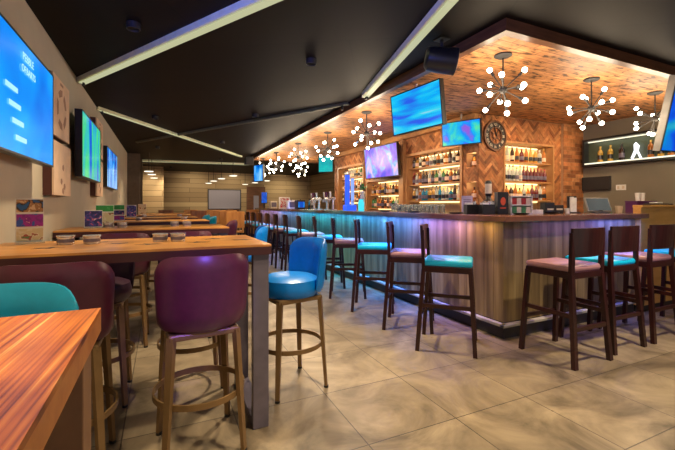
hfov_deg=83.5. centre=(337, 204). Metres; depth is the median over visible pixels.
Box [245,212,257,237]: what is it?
bar stool
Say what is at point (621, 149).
bottle
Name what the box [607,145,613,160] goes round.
bottle
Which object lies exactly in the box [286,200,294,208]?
box
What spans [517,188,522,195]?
bottle
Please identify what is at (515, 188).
bottle
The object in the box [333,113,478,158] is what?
trim
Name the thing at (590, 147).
display case
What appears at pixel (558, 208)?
receipt printer
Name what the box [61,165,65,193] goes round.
print
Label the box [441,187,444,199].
bottle
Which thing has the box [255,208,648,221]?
countertop
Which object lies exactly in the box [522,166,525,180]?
bottle
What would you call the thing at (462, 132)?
television
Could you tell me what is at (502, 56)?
sputnik chandelier
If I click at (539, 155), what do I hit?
bottle
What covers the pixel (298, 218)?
bar stool
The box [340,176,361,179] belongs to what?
wall shelf
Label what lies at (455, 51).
grille
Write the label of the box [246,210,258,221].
dining chair
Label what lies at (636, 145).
figurine
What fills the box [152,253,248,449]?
stool
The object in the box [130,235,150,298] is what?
stool
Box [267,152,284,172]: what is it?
sputnik chandelier
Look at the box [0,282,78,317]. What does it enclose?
stool
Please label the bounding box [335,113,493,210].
wall
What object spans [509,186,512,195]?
bottle
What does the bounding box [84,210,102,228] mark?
menu stand
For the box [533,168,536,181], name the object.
bottle
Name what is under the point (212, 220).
stool
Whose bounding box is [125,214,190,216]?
table
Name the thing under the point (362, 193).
potted plant
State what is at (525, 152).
bottle
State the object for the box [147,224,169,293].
stool
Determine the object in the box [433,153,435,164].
bottle
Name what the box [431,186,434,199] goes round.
bottle
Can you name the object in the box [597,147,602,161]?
bottle
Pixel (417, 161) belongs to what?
bottle
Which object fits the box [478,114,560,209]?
wall
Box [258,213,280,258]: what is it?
bar stool
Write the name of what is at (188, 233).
stool
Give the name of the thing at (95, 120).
board
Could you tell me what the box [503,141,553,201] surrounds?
trim
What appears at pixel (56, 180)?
board
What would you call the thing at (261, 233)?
stool
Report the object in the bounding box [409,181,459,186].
wall shelf
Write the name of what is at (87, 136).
television
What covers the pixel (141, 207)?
menu stand
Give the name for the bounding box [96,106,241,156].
channel
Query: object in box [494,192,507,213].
gift box
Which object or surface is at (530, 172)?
bottle
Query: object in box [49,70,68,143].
board
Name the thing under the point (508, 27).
trim
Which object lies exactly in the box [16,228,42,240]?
picture
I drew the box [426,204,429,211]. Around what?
drinking glass
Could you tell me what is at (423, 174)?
bottle
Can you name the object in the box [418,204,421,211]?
drinking glass
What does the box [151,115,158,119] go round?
ceiling spotlight
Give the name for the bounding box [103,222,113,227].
tin
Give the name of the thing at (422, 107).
television
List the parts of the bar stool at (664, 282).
leg, seat, leg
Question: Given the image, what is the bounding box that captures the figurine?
[631,142,641,158]
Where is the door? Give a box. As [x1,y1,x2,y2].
[247,187,264,233]
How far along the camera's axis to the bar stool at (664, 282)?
4.15 m
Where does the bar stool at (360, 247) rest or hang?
on the floor
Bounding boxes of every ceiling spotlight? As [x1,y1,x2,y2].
[126,20,140,32]
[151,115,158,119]
[252,113,258,117]
[306,57,315,65]
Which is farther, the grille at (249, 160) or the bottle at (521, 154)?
the grille at (249, 160)
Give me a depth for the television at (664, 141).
3.68 m
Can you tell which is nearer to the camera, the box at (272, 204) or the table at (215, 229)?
the table at (215, 229)
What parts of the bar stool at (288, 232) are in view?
leg, backrest, leg, seat frame, seat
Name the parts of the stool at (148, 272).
leg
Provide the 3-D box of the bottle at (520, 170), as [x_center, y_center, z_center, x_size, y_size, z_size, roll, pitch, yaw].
[2.880,-0.494,5.956,0.060,0.249,0.058,0,0,-25]
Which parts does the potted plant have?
pot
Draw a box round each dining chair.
[158,210,173,212]
[184,210,196,213]
[191,210,205,218]
[209,211,218,223]
[219,211,235,225]
[226,212,244,234]
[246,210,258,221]
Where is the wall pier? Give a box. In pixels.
[560,124,582,212]
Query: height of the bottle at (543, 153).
0.249 m
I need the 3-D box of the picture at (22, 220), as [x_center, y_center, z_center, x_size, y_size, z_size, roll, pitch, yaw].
[-1.797,0.089,2.209,0.122,0.072,0.004,0,0,-45]
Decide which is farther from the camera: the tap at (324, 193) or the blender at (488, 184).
the tap at (324, 193)
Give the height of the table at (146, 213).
1.055 m
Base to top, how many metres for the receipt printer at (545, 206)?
0.130 m
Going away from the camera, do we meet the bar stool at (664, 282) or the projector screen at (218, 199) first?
the bar stool at (664, 282)
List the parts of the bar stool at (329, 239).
backrest, leg, seat, leg, leg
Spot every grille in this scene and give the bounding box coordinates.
[246,157,252,163]
[451,47,459,75]
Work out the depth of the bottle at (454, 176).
6.01 m
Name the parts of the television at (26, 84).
casing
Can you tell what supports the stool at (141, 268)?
on the floor
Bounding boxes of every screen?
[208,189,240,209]
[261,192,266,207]
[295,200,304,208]
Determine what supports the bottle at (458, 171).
on the wall shelf at (454, 182)
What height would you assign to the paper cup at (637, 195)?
0.110 m
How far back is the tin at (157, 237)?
2.29 m
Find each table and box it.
[0,235,270,429]
[0,308,100,449]
[53,224,228,239]
[114,219,208,225]
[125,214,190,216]
[125,216,197,219]
[146,213,186,214]
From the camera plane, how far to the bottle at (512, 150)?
5.86 m
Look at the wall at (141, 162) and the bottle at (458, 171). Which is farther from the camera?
the wall at (141, 162)
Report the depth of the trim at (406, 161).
7.06 m
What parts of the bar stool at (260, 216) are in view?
leg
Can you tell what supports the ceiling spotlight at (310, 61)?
attached to the ceiling at (255, 62)
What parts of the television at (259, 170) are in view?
casing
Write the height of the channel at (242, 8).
0.090 m
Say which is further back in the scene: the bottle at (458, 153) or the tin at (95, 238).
the bottle at (458, 153)
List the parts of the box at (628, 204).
lid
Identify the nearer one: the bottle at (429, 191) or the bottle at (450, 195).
the bottle at (450, 195)
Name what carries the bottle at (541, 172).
on the wall shelf at (506, 182)
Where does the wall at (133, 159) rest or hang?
attached to the wall at (19, 179)
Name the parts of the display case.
panel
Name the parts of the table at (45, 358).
leg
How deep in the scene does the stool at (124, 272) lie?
2.47 m
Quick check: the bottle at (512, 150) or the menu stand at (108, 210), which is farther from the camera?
the bottle at (512, 150)
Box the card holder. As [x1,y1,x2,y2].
[567,196,580,212]
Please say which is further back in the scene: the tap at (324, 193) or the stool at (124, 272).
the tap at (324, 193)
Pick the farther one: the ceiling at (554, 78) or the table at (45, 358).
the ceiling at (554, 78)
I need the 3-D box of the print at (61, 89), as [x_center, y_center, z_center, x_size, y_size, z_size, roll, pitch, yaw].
[-2.348,-0.831,3.219,0.001,0.389,0.337,0,0,-25]
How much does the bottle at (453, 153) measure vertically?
0.219 m
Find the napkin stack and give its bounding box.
[533,210,542,213]
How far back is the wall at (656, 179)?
5.75 m
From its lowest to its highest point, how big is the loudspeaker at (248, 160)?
0.280 m
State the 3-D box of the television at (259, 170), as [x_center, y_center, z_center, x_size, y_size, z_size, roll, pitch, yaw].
[-2.054,-0.970,9.972,0.086,0.700,0.500,0,0,-40]
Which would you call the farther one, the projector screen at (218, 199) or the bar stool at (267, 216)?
the projector screen at (218, 199)
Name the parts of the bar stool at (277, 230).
leg, backrest, leg, seat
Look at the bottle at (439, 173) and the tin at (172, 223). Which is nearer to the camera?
the tin at (172, 223)
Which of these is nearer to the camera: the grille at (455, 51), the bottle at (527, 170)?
the grille at (455, 51)
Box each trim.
[251,18,674,163]
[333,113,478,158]
[337,140,463,211]
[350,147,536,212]
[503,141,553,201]
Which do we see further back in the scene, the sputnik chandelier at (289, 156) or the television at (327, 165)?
the television at (327, 165)
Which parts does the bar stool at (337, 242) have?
leg, backrest, leg, seat frame, seat, leg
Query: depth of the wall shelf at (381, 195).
7.88 m
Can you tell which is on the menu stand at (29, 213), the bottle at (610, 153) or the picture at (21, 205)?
the picture at (21, 205)
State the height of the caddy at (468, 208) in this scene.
0.140 m
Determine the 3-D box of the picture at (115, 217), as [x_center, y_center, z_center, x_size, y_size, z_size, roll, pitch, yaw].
[-3.025,0.177,5.211,0.152,0.060,0.004,0,0,-37]
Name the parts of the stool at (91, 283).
backrest, seat frame, leg, seat, leg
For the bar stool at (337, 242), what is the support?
on the floor
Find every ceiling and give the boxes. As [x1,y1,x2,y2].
[25,0,674,175]
[256,36,667,162]
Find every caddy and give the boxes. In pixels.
[463,201,478,213]
[479,201,494,213]
[508,196,532,213]
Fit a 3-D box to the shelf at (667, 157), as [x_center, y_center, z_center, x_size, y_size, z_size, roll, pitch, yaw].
[4.511,-0.671,5.423,0.110,0.022,1.840,0,0,-25]
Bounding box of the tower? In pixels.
[343,172,355,209]
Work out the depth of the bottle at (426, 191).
6.65 m
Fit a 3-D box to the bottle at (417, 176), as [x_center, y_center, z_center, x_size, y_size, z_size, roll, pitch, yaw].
[1.460,-0.479,6.925,0.070,0.219,0.068,0,0,-25]
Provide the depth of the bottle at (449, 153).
6.11 m
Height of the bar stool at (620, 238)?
1.097 m
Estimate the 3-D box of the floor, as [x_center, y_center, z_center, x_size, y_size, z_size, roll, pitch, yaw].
[-0.807,1.305,8.390,7.500,0.050,18.300,0,0,-25]
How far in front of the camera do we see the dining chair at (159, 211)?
12.00 m
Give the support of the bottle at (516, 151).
on the wall shelf at (515, 163)
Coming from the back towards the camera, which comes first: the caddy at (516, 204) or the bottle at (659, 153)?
the bottle at (659, 153)
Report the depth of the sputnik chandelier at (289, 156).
8.13 m
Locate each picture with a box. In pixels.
[16,200,42,211]
[16,214,42,226]
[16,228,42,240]
[96,205,113,210]
[103,213,113,225]
[114,205,123,209]
[114,210,123,214]
[114,216,123,219]
[280,198,288,207]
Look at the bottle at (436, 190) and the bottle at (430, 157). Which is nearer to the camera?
the bottle at (436, 190)
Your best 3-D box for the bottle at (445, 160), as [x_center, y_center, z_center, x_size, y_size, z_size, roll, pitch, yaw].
[1.787,-0.764,6.221,0.084,0.189,0.082,0,0,-25]
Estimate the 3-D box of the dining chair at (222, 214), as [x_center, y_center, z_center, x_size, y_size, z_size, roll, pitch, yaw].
[-3.014,0.720,10.175,0.440,1.121,0.438,0,0,-31]
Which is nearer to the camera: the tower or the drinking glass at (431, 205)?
the drinking glass at (431, 205)
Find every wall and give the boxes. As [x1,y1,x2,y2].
[0,0,126,243]
[127,153,139,214]
[140,159,142,203]
[143,166,163,212]
[164,171,309,233]
[310,171,334,208]
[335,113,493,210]
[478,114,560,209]
[563,124,582,212]
[583,112,674,212]
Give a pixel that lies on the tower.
(347, 206)
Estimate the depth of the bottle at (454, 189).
6.01 m
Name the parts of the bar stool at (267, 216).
backrest, leg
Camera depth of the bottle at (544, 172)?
6.17 m
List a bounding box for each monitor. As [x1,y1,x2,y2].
[582,176,610,190]
[584,198,611,212]
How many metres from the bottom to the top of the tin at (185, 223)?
0.050 m
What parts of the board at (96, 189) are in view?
frame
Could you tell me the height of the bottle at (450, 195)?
0.189 m
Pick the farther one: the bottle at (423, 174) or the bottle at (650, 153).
the bottle at (423, 174)
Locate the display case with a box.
[582,129,674,166]
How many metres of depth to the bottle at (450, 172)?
6.09 m
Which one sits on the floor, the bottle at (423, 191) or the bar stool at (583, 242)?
the bar stool at (583, 242)
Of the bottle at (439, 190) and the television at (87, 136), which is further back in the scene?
the bottle at (439, 190)
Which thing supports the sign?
on the bar counter at (500, 246)
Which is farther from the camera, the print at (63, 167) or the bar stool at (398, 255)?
the bar stool at (398, 255)
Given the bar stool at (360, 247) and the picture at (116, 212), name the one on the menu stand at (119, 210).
the picture at (116, 212)
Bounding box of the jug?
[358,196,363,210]
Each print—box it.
[57,83,65,129]
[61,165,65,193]
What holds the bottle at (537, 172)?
on the wall shelf at (506, 182)
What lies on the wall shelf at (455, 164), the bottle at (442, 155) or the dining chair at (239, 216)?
the bottle at (442, 155)
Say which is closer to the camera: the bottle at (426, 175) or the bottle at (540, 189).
the bottle at (540, 189)
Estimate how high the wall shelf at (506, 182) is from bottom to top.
0.036 m
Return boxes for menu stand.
[15,199,44,244]
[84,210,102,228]
[95,205,114,227]
[114,205,124,220]
[126,205,135,217]
[138,204,145,214]
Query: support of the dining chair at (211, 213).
on the floor
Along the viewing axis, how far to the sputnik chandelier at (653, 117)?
4.46 m
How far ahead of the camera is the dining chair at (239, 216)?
9.22 m
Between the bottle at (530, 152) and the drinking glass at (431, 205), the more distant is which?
the bottle at (530, 152)
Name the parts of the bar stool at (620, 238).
leg, leg, seat, leg, seat frame, backrest, leg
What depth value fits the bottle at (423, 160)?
6.71 m
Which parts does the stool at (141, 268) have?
backrest, seat frame, leg, leg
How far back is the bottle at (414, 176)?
6.98 m
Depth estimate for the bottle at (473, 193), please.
5.64 m
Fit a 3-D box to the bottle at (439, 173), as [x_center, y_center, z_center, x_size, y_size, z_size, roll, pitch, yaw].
[1.724,-0.494,6.357,0.060,0.249,0.058,0,0,-39]
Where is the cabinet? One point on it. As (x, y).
(658, 214)
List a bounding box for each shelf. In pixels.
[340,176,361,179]
[369,194,398,196]
[409,162,459,170]
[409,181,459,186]
[409,200,459,202]
[505,161,550,166]
[505,181,550,184]
[584,155,674,164]
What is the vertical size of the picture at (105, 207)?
0.060 m
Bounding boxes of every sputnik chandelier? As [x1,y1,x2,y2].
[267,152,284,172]
[288,143,307,167]
[293,158,307,176]
[315,132,338,160]
[352,111,381,149]
[477,51,527,115]
[567,77,614,129]
[634,90,662,135]
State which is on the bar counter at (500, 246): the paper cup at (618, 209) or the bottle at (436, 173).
the paper cup at (618, 209)
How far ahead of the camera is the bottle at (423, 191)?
6.73 m
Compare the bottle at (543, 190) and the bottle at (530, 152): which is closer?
the bottle at (530, 152)
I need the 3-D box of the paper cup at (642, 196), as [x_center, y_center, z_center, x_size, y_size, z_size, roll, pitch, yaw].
[4.177,-0.110,5.180,0.064,0.110,0.064,0,0,-25]
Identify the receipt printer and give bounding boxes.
[540,202,554,213]
[555,205,563,212]
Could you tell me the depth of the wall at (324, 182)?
16.65 m
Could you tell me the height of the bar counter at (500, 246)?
1.180 m
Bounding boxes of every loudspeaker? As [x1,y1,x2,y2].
[244,155,253,164]
[424,35,459,75]
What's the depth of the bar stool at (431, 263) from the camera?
3.32 m
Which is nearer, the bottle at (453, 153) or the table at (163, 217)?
the bottle at (453, 153)
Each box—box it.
[269,201,276,207]
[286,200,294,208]
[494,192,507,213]
[625,201,656,211]
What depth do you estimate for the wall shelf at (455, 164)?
6.44 m
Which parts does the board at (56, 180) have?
frame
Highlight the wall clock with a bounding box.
[483,120,506,150]
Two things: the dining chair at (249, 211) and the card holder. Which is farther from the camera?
the dining chair at (249, 211)
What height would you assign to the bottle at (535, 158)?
0.219 m
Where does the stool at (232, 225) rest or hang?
on the floor
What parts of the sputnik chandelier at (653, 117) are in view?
stem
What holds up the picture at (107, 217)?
on the menu stand at (108, 210)
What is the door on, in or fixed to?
in the wall at (183, 190)
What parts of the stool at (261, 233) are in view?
backrest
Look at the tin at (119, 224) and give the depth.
3.75 m
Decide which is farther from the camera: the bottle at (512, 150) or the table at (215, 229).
the bottle at (512, 150)
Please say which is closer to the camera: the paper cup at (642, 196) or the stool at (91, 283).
the stool at (91, 283)
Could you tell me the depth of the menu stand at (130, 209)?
6.81 m
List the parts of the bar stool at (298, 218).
backrest, seat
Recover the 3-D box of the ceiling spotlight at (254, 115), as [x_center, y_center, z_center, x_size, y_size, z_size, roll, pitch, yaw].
[-1.263,-1.375,5.808,0.100,0.050,0.100,0,0,-25]
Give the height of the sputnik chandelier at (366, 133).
0.526 m
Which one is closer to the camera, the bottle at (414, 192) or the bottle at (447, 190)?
the bottle at (447, 190)
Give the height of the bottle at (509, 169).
0.249 m
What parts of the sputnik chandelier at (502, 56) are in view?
arm, stem, arm, arm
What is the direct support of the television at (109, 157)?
attached to the wall at (19, 179)
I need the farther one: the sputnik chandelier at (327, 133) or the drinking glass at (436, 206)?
the sputnik chandelier at (327, 133)
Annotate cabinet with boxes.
[633,205,674,311]
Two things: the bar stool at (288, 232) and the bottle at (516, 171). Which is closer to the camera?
the bottle at (516, 171)
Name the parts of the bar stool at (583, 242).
leg, leg, seat, seat frame, leg, backrest, leg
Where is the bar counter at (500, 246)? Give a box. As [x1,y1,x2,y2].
[255,208,648,338]
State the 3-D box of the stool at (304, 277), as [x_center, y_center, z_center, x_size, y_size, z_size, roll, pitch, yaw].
[-0.329,0.762,2.716,0.507,1.035,0.478,0,0,-35]
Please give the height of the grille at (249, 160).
0.180 m
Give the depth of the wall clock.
5.55 m
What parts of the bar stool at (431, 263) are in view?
leg, backrest, leg, seat frame, seat, leg, leg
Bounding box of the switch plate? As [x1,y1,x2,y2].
[616,184,625,189]
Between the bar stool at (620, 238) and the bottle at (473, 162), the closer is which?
the bar stool at (620, 238)
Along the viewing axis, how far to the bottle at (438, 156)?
6.37 m
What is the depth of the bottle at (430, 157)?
6.54 m
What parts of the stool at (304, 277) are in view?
leg, seat, seat frame, leg, backrest, leg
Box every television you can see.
[0,12,53,166]
[74,108,100,182]
[103,145,116,189]
[254,155,264,181]
[318,153,333,172]
[364,142,400,178]
[390,78,446,135]
[441,114,481,146]
[652,75,674,151]
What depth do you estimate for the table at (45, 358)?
0.68 m
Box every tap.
[310,193,321,209]
[323,192,336,209]
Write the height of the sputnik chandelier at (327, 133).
0.526 m
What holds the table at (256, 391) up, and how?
on the floor
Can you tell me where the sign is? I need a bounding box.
[462,196,472,211]
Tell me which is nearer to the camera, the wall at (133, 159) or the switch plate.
the switch plate
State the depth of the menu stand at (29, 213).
2.21 m
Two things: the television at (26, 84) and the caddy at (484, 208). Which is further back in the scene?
the caddy at (484, 208)
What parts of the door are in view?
pane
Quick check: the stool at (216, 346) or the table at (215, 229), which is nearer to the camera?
the stool at (216, 346)
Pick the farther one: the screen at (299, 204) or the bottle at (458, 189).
the screen at (299, 204)
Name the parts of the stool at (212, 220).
backrest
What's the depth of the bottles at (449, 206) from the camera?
6.38 m
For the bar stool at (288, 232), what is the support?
on the floor
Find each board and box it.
[42,140,70,195]
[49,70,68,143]
[90,117,102,159]
[90,162,102,196]
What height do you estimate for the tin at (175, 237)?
0.050 m
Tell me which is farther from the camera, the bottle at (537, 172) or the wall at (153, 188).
the wall at (153, 188)
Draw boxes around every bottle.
[412,173,415,184]
[412,189,415,200]
[415,158,418,167]
[415,173,418,184]
[418,172,421,183]
[421,188,424,199]
[422,157,425,166]
[422,170,424,183]
[424,172,427,183]
[425,188,427,199]
[428,169,430,183]
[428,188,430,199]
[429,154,432,165]
[431,171,434,182]
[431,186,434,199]
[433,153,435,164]
[434,170,437,182]
[435,186,437,199]
[436,152,439,164]
[438,168,441,182]
[438,185,441,199]
[440,152,443,163]
[441,169,444,181]
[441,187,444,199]
[443,153,447,163]
[445,171,448,181]
[445,187,448,199]
[448,150,451,162]
[448,188,452,199]
[449,169,452,181]
[452,149,455,162]
[452,170,456,181]
[453,184,456,199]
[456,150,459,161]
[457,168,459,180]
[457,184,459,199]
[471,155,475,166]
[471,187,475,199]
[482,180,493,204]
[505,145,508,160]
[505,165,507,180]
[508,165,510,180]
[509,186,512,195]
[510,146,513,160]
[511,165,514,180]
[513,184,516,195]
[515,146,518,161]
[515,167,518,180]
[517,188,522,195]
[519,149,523,161]
[519,166,521,180]
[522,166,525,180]
[522,184,525,195]
[524,147,527,161]
[526,166,528,180]
[529,148,532,162]
[529,168,532,181]
[530,184,533,199]
[533,150,537,162]
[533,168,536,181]
[534,186,538,199]
[536,169,539,181]
[537,150,541,162]
[538,185,541,199]
[540,169,542,181]
[542,149,545,162]
[542,187,545,199]
[543,169,546,181]
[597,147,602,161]
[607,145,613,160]
[619,144,624,159]
[647,140,653,156]
[657,151,664,155]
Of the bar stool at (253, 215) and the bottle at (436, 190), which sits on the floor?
the bar stool at (253, 215)
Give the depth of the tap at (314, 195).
8.41 m
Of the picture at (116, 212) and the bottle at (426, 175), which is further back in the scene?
the bottle at (426, 175)
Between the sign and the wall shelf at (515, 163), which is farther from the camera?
the wall shelf at (515, 163)
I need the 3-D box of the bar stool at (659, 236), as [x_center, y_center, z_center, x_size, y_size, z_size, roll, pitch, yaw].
[3.021,0.734,3.800,0.490,1.097,0.514,0,0,-25]
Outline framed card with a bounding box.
[279,197,289,208]
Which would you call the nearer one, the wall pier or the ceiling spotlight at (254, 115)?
the ceiling spotlight at (254, 115)
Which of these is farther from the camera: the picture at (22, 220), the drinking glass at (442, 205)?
the drinking glass at (442, 205)
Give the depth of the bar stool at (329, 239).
5.80 m
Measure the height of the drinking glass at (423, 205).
0.210 m
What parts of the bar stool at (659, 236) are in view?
leg, leg, seat, leg, seat frame, backrest, leg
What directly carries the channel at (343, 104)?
attached to the ceiling at (255, 62)
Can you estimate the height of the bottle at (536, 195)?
0.219 m
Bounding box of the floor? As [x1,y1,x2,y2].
[91,234,674,449]
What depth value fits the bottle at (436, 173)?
6.41 m
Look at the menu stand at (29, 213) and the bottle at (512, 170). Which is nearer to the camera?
the menu stand at (29, 213)
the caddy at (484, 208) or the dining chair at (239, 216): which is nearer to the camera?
the caddy at (484, 208)
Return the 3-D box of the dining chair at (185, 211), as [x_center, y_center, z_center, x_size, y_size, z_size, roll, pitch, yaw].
[-4.955,0.720,12.693,0.440,1.121,0.438,0,0,-31]
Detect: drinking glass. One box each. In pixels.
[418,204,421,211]
[422,204,425,211]
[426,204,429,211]
[430,204,433,211]
[434,204,438,211]
[441,204,444,212]
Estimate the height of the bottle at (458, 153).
0.189 m
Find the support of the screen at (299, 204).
on the bar counter at (500, 246)
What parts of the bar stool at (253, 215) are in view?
backrest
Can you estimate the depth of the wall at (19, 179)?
3.18 m
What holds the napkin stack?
on the bar counter at (500, 246)
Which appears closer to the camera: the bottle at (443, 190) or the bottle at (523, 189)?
the bottle at (523, 189)
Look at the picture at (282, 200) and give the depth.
10.53 m
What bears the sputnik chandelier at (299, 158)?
hanging from the ceiling at (554, 78)
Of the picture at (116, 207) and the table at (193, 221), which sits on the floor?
the table at (193, 221)
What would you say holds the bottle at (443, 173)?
on the wall shelf at (454, 182)
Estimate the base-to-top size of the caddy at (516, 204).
0.200 m
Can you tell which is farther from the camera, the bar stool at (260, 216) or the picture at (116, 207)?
the bar stool at (260, 216)
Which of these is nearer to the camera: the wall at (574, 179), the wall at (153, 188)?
the wall at (574, 179)
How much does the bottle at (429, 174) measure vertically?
0.249 m
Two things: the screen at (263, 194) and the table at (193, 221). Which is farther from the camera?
the screen at (263, 194)
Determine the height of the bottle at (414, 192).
0.219 m
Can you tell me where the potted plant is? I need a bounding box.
[358,183,367,210]
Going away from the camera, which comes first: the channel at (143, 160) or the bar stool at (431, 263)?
the bar stool at (431, 263)
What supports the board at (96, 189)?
attached to the wall at (19, 179)
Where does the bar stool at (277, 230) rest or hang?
on the floor
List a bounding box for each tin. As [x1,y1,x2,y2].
[56,235,75,244]
[83,234,100,243]
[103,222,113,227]
[117,222,127,227]
[152,233,167,241]
[170,221,178,225]
[170,233,185,241]
[182,221,190,225]
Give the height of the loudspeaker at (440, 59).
0.308 m
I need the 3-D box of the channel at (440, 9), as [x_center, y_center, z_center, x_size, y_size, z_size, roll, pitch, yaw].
[0.614,-1.355,3.262,0.093,0.090,2.998,0,0,-10]
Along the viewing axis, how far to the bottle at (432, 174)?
6.49 m
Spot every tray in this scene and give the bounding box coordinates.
[643,202,672,204]
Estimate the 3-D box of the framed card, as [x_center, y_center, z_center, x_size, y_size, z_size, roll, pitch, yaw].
[-1.482,-0.060,10.556,0.320,0.320,0.023,0,0,-30]
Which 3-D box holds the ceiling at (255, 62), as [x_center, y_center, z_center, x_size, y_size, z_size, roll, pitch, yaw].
[-0.807,-1.430,8.390,7.500,0.060,18.300,0,0,-25]
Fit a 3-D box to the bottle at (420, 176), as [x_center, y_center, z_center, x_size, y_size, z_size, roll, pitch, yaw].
[1.498,-0.479,6.843,0.068,0.219,0.070,0,0,-38]
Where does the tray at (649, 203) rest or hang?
on the cabinet
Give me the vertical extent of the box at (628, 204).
0.155 m
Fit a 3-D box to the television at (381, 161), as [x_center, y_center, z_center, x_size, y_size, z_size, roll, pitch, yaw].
[0.927,-0.852,7.472,0.260,0.622,1.100,0,0,-29]
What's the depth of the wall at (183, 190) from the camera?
16.35 m
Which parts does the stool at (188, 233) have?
backrest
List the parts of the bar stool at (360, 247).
leg, backrest, leg, seat frame, seat, leg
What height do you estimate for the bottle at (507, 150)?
0.249 m
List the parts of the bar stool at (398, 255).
leg, backrest, leg, seat frame, seat, leg, leg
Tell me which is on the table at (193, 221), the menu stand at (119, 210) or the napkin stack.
the menu stand at (119, 210)
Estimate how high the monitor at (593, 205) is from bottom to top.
0.191 m
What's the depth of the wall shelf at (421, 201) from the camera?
6.41 m
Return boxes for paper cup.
[615,206,622,212]
[635,193,640,200]
[640,193,644,200]
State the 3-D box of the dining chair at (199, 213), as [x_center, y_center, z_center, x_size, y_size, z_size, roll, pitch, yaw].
[-4.148,0.720,11.193,0.440,1.121,0.438,0,0,-29]
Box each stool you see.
[0,261,117,449]
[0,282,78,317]
[100,233,151,347]
[101,239,134,407]
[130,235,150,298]
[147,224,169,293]
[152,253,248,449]
[157,236,222,388]
[168,231,211,337]
[208,216,216,233]
[226,220,236,234]
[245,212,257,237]
[248,225,267,294]
[250,212,271,252]
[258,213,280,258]
[265,213,288,262]
[269,237,328,403]
[271,214,296,267]
[280,214,308,270]
[296,215,326,279]
[312,216,345,288]
[329,217,366,298]
[351,219,394,313]
[382,221,433,333]
[415,224,477,358]
[518,227,612,370]
[558,225,646,355]
[597,224,674,343]
[637,248,674,320]
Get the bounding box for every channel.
[76,0,282,85]
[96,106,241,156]
[135,102,349,142]
[142,159,243,164]
[362,0,458,99]
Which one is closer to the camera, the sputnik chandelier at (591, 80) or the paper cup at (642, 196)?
the sputnik chandelier at (591, 80)
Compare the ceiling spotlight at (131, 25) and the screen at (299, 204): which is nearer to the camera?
the ceiling spotlight at (131, 25)
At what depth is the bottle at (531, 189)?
6.05 m
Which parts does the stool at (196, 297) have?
leg, leg, seat, backrest, seat frame, leg, leg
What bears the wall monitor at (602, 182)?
attached to the wall at (656, 179)
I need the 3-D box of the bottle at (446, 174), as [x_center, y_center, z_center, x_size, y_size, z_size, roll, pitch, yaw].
[1.799,-0.465,6.195,0.084,0.189,0.082,0,0,-27]
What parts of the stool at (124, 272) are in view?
backrest, seat frame, leg, seat, leg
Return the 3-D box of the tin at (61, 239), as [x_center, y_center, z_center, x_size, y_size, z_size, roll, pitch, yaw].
[-1.557,0.200,2.166,0.092,0.050,0.092,0,0,-25]
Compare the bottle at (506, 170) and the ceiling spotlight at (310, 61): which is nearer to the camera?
the ceiling spotlight at (310, 61)

